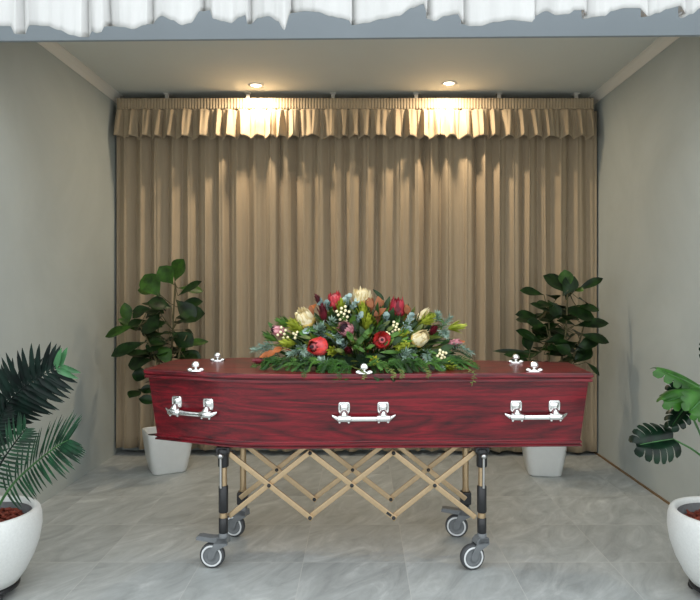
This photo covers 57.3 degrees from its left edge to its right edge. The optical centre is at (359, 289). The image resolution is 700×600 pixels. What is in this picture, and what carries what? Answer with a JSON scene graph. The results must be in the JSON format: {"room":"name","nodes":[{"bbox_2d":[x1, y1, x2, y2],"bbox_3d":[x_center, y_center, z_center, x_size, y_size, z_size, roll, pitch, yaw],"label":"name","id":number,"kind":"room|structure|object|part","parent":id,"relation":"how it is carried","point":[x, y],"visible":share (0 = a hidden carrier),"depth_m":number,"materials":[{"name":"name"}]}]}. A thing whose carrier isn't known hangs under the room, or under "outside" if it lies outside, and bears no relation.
{"room":"funeral chapel","nodes":[
{"label":"funeral chapel","id":0,"kind":"room"},
{"bbox_2d":[0,42,121,503],"bbox_3d":[-1.836,-0.300,3.550,0.100,3.000,2.700,0,0,0],"label":"wall","id":1,"kind":"structure","parent":0,"point":[58,211],"depth_m":3.82,"materials":[{"name":"grey paint"}]},
{"bbox_2d":[37,42,124,102],"bbox_3d":[-1.760,-1.395,3.885,0.051,0.051,1.830,0,0,0],"label":"trim","id":2,"kind":"structure","parent":1,"relation":"attached to","point":[54,48],"depth_m":4.04,"materials":[{"name":"paint"}]},
{"bbox_2d":[142,426,191,474],"bbox_3d":[-1.285,1.066,4.270,0.292,0.268,0.292,0,0,-28],"label":"pot","id":3,"kind":"object","parent":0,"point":[163,457],"depth_m":4.15,"materials":[{"name":"white ceramic"}]},
{"bbox_2d":[122,447,473,449],"bbox_3d":[-0.027,-0.300,4.850,3.518,3.000,0.100,0,0,0],"label":"wall","id":4,"kind":"structure","parent":0,"point":[136,448],"depth_m":4.80,"materials":[{"name":"grey paint"}]},
{"bbox_2d":[0,4,699,41],"bbox_3d":[-0.027,-1.474,2.960,3.518,0.652,0.020,0,0,0],"label":"ceiling beam","id":5,"kind":"structure","parent":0,"point":[414,23],"depth_m":2.95,"materials":[{"name":"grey paint"}]},
{"bbox_2d":[0,0,699,36],"bbox_3d":[-0.020,-1.234,2.456,3.153,0.572,0.118,0,0,0],"label":"valance","id":6,"kind":"object","parent":5,"relation":"attached to","point":[79,18],"visible":1,"depth_m":2.44,"materials":[{"name":"white fabric"}]},
{"bbox_2d":[3,450,699,599],"bbox_3d":[0.000,1.260,-0.550,12.000,0.120,10.900,0,0,0],"label":"floor","id":7,"kind":"structure","parent":0,"point":[122,530],"depth_m":3.13,"materials":[{"name":"tile"}]},
{"bbox_2d":[0,342,85,599],"bbox_3d":[-1.434,0.697,2.411,0.775,1.006,0.552,0,0,43],"label":"potted palm","id":8,"kind":"object","parent":7,"relation":"on","point":[21,517],"visible":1,"depth_m":2.42,"materials":[{"name":"green plant"}]},
{"bbox_2d":[0,495,42,589],"bbox_3d":[-1.480,1.012,2.520,0.414,0.285,0.414,0,0,0],"label":"pot","id":9,"kind":"object","parent":8,"relation":"attached to","point":[20,529],"depth_m":2.47,"materials":[{"name":"white ceramic"}]},
{"bbox_2d":[105,259,207,474],"bbox_3d":[-1.330,0.499,4.248,0.638,1.402,0.409,0,0,0],"label":"fig","id":10,"kind":"object","parent":7,"relation":"on","point":[163,457],"visible":0.86,"depth_m":4.17,"materials":[{"name":"green plant"}]},
{"bbox_3d":[-1.328,0.452,4.224,0.420,1.065,0.188,0,0,0],"label":"stem","id":11,"kind":"part","parent":10,"relation":"part of","materials":[{"name":"plant"}]},
{"bbox_2d":[196,446,488,569],"bbox_3d":[-0.075,0.931,2.938,1.264,0.538,0.430,0,0,0],"label":"trolley","id":12,"kind":"object","parent":7,"relation":"on","point":[212,554],"visible":0.89,"depth_m":2.79,"materials":[{"name":"gold metal"}]},
{"bbox_3d":[-0.596,0.778,2.737,0.011,0.140,0.014,0,0,0],"label":"strut rod","id":13,"kind":"part","parent":12,"relation":"part of","materials":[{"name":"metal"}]},
{"bbox_2d":[144,352,592,448],"bbox_3d":[0.026,0.482,2.930,1.922,0.360,0.665,0,0,4],"label":"coffin","id":14,"kind":"object","parent":12,"relation":"on","point":[224,402],"visible":0.98,"depth_m":2.67,"materials":[{"name":"red wood"}]},
{"bbox_2d":[167,408,179,416],"bbox_3d":[-0.800,0.527,2.752,0.060,0.036,0.029,0,0,22],"label":"socket","id":15,"kind":"object","parent":14,"relation":"attached to","point":[172,412],"depth_m":2.74,"materials":[{"name":"silver metal"}]},
{"bbox_3d":[-0.797,0.492,2.758,0.052,0.069,0.046,0,0,22],"label":"handle plate","id":16,"kind":"part","parent":14,"relation":"part of","materials":[{"name":"silver metal"}]},
{"bbox_3d":[-0.697,0.339,2.715,0.075,0.018,0.035,0,0,4],"label":"screw plate","id":17,"kind":"part","parent":14,"relation":"part of","materials":[{"name":"silver metal"}]},
{"bbox_2d":[198,411,211,419],"bbox_3d":[-0.649,0.527,2.692,0.060,0.036,0.029,0,0,22],"label":"socket","id":18,"kind":"object","parent":14,"relation":"attached to","point":[204,415],"depth_m":2.68,"materials":[{"name":"silver metal"}]},
{"bbox_3d":[-0.647,0.492,2.698,0.052,0.069,0.046,0,0,22],"label":"handle plate","id":19,"kind":"part","parent":14,"relation":"part of","materials":[{"name":"silver metal"}]},
{"bbox_3d":[-0.690,0.339,3.100,0.075,0.018,0.035,0,0,4],"label":"screw plate","id":20,"kind":"part","parent":14,"relation":"part of","materials":[{"name":"silver metal"}]},
{"bbox_3d":[-0.065,0.497,2.641,0.052,0.069,0.046,0,0,-2],"label":"handle plate","id":21,"kind":"part","parent":14,"relation":"part of","materials":[{"name":"silver metal"}]},
{"bbox_2d":[337,415,351,423],"bbox_3d":[-0.065,0.533,2.634,0.060,0.036,0.029,0,0,-2],"label":"socket","id":22,"kind":"object","parent":14,"relation":"attached to","point":[341,419],"depth_m":2.62,"materials":[{"name":"silver metal"}]},
{"bbox_3d":[0.017,0.339,2.637,0.075,0.018,0.035,0,0,4],"label":"screw plate","id":23,"kind":"part","parent":14,"relation":"part of","materials":[{"name":"silver metal"}]},
{"bbox_2d":[249,286,479,383],"bbox_3d":[0.014,0.185,2.867,1.025,0.409,0.591,0,0,0],"label":"flower arrangement","id":24,"kind":"object","parent":14,"relation":"on","point":[391,327],"visible":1,"depth_m":2.80,"materials":[{"name":"plant"}]},
{"bbox_3d":[-0.063,0.166,2.778,0.048,0.054,0.054,0,0,41],"label":"flower","id":25,"kind":"part","parent":24,"relation":"part of","materials":[{"name":"plant"}]},
{"bbox_3d":[0.010,0.027,2.878,0.059,0.063,0.064,0,0,15],"label":"flower","id":26,"kind":"part","parent":24,"relation":"part of","materials":[{"name":"beige plant"}]},
{"bbox_2d":[315,350,408,367],"bbox_3d":[0.020,0.315,2.920,0.440,0.060,0.200,0,0,0],"label":"leaves","id":27,"kind":"object","parent":24,"relation":"on","point":[359,354],"depth_m":2.82,"materials":[{"name":"green plant"}]},
{"bbox_3d":[0.266,0.206,2.765,0.048,0.059,0.065,0,0,-32],"label":"flower","id":28,"kind":"part","parent":24,"relation":"part of","materials":[{"name":"beige plant"}]},
{"bbox_3d":[0.026,0.364,2.930,1.922,0.039,0.665,0,0,4],"label":"lid","id":29,"kind":"part","parent":14,"relation":"part of","materials":[{"name":"brown wood"}]},
{"bbox_3d":[0.026,0.647,2.930,1.848,0.030,0.590,0,0,4],"label":"moulding","id":30,"kind":"part","parent":14,"relation":"part of","materials":[{"name":"brown wood"}]},
{"bbox_3d":[0.097,0.497,2.647,0.052,0.069,0.046,0,0,-2],"label":"handle plate","id":31,"kind":"part","parent":14,"relation":"part of","materials":[{"name":"silver metal"}]},
{"bbox_2d":[376,415,390,423],"bbox_3d":[0.097,0.533,2.640,0.060,0.036,0.029,0,0,-2],"label":"socket","id":32,"kind":"object","parent":14,"relation":"attached to","point":[380,419],"depth_m":2.63,"materials":[{"name":"silver metal"}]},
{"bbox_3d":[0.735,0.339,3.020,0.075,0.018,0.035,0,0,4],"label":"screw plate","id":33,"kind":"part","parent":14,"relation":"part of","materials":[{"name":"silver metal"}]},
{"bbox_3d":[0.654,0.495,2.666,0.052,0.069,0.046,0,0,-2],"label":"handle plate","id":34,"kind":"part","parent":14,"relation":"part of","materials":[{"name":"silver metal"}]},
{"bbox_2d":[510,414,524,421],"bbox_3d":[0.654,0.531,2.659,0.060,0.036,0.029,0,0,-2],"label":"socket","id":35,"kind":"object","parent":14,"relation":"attached to","point":[513,417],"depth_m":2.65,"materials":[{"name":"silver metal"}]},
{"bbox_3d":[0.736,0.339,2.705,0.075,0.018,0.035,0,0,4],"label":"screw plate","id":36,"kind":"part","parent":14,"relation":"part of","materials":[{"name":"silver metal"}]},
{"bbox_3d":[0.816,0.495,2.672,0.052,0.069,0.046,0,0,-2],"label":"handle plate","id":37,"kind":"part","parent":14,"relation":"part of","materials":[{"name":"silver metal"}]},
{"bbox_2d":[548,413,563,421],"bbox_3d":[0.816,0.531,2.665,0.060,0.036,0.029,0,0,-2],"label":"socket","id":38,"kind":"object","parent":14,"relation":"attached to","point":[552,417],"depth_m":2.65,"materials":[{"name":"silver metal"}]},
{"bbox_3d":[0.529,0.778,2.737,0.011,0.140,0.014,0,0,0],"label":"strut rod","id":39,"kind":"part","parent":12,"relation":"part of","materials":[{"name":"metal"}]},
{"bbox_2d":[494,270,608,476],"bbox_3d":[1.232,0.534,4.182,0.743,1.332,0.346,0,0,0],"label":"fig","id":40,"kind":"object","parent":7,"relation":"on","point":[539,461],"visible":0.9,"depth_m":4.13,"materials":[{"name":"green plant"}]},
{"bbox_2d":[522,447,566,476],"bbox_3d":[1.205,1.064,4.210,0.272,0.272,0.272,0,0,6],"label":"pot","id":41,"kind":"object","parent":40,"relation":"attached to","point":[539,461],"depth_m":4.09,"materials":[{"name":"white ceramic"}]},
{"bbox_3d":[1.272,0.481,4.170,0.398,1.001,0.201,0,0,0],"label":"stem","id":42,"kind":"part","parent":40,"relation":"part of","materials":[{"name":"plant"}]},
{"bbox_2d":[628,343,699,592],"bbox_3d":[1.323,0.678,2.506,0.631,1.042,0.421,0,0,0],"label":"monstera","id":43,"kind":"object","parent":7,"relation":"on","point":[682,398],"visible":1,"depth_m":2.42,"materials":[{"name":"green plant"}]},
{"bbox_2d":[667,496,699,586],"bbox_3d":[1.432,1.012,2.510,0.414,0.285,0.414,0,0,0],"label":"pot","id":44,"kind":"object","parent":43,"relation":"attached to","point":[683,514],"depth_m":2.48,"materials":[{"name":"white ceramic"}]},
{"bbox_2d":[58,37,658,97],"bbox_3d":[-0.027,-1.470,3.885,3.518,0.100,1.830,0,0,0],"label":"ceiling","id":45,"kind":"structure","parent":0,"point":[480,67],"depth_m":4.08,"materials":[{"name":"paint"}]},
{"bbox_2d":[248,83,263,87],"bbox_3d":[-0.720,-1.417,4.433,0.104,0.007,0.104,0,0,0],"label":"recessed light","id":46,"kind":"object","parent":45,"relation":"in","point":[253,85],"visible":1,"depth_m":4.43,"materials":[{"name":"white"}]},
{"bbox_2d":[163,93,579,97],"bbox_3d":[-0.034,-1.363,4.631,3.362,0.114,0.098,0,0,0],"label":"rail","id":47,"kind":"object","parent":45,"relation":"attached to","point":[167,95],"visible":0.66,"depth_m":4.61,"materials":[{"name":"black metal"}]},
{"bbox_2d":[116,135,280,450],"bbox_3d":[-1.177,-0.067,4.659,1.194,2.467,0.111,0,0,0],"label":"curtain","id":48,"kind":"object","parent":47,"relation":"hanging from","point":[214,205],"visible":0.57,"depth_m":4.65,"materials":[{"name":"beige fabric"}]},
{"bbox_2d":[113,98,593,140],"bbox_3d":[-0.037,-1.219,4.649,3.413,0.303,0.294,0,0,0],"label":"pelmet","id":49,"kind":"object","parent":47,"relation":"hanging from","point":[210,118],"visible":1,"depth_m":4.57,"materials":[{"name":"beige fabric"}]},
{"bbox_2d":[281,134,438,451],"bbox_3d":[-0.002,-0.066,4.658,1.155,2.468,0.111,0,0,0],"label":"curtain","id":50,"kind":"object","parent":47,"relation":"hanging from","point":[363,212],"visible":0.48,"depth_m":4.65,"materials":[{"name":"beige fabric"}]},
{"bbox_2d":[439,111,596,452],"bbox_3d":[1.148,-0.059,4.657,1.145,2.482,0.123,0,0,0],"label":"curtain","id":51,"kind":"object","parent":47,"relation":"hanging from","point":[513,213],"visible":0.57,"depth_m":4.65,"materials":[{"name":"beige fabric"}]},
{"bbox_2d":[441,81,456,85],"bbox_3d":[0.611,-1.417,4.390,0.104,0.007,0.104,0,0,0],"label":"recessed light","id":52,"kind":"object","parent":45,"relation":"in","point":[445,83],"visible":1,"depth_m":4.39,"materials":[{"name":"white"}]},
{"bbox_2d":[594,37,699,502],"bbox_3d":[1.782,-0.300,3.550,0.100,3.000,2.700,0,0,0],"label":"wall","id":53,"kind":"structure","parent":0,"point":[648,126],"depth_m":3.81,"materials":[{"name":"grey paint"}]},
{"bbox_2d":[593,452,669,504],"bbox_3d":[1.728,1.194,3.500,0.008,0.012,2.600,0,0,0],"label":"baseboard","id":54,"kind":"structure","parent":53,"relation":"attached to","point":[596,453],"depth_m":4.02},
{"bbox_2d":[588,37,678,104],"bbox_3d":[1.706,-1.395,3.885,0.051,0.051,1.830,0,0,0],"label":"trim","id":55,"kind":"structure","parent":53,"relation":"attached to","point":[661,43],"depth_m":3.99,"materials":[{"name":"paint"}]}
]}

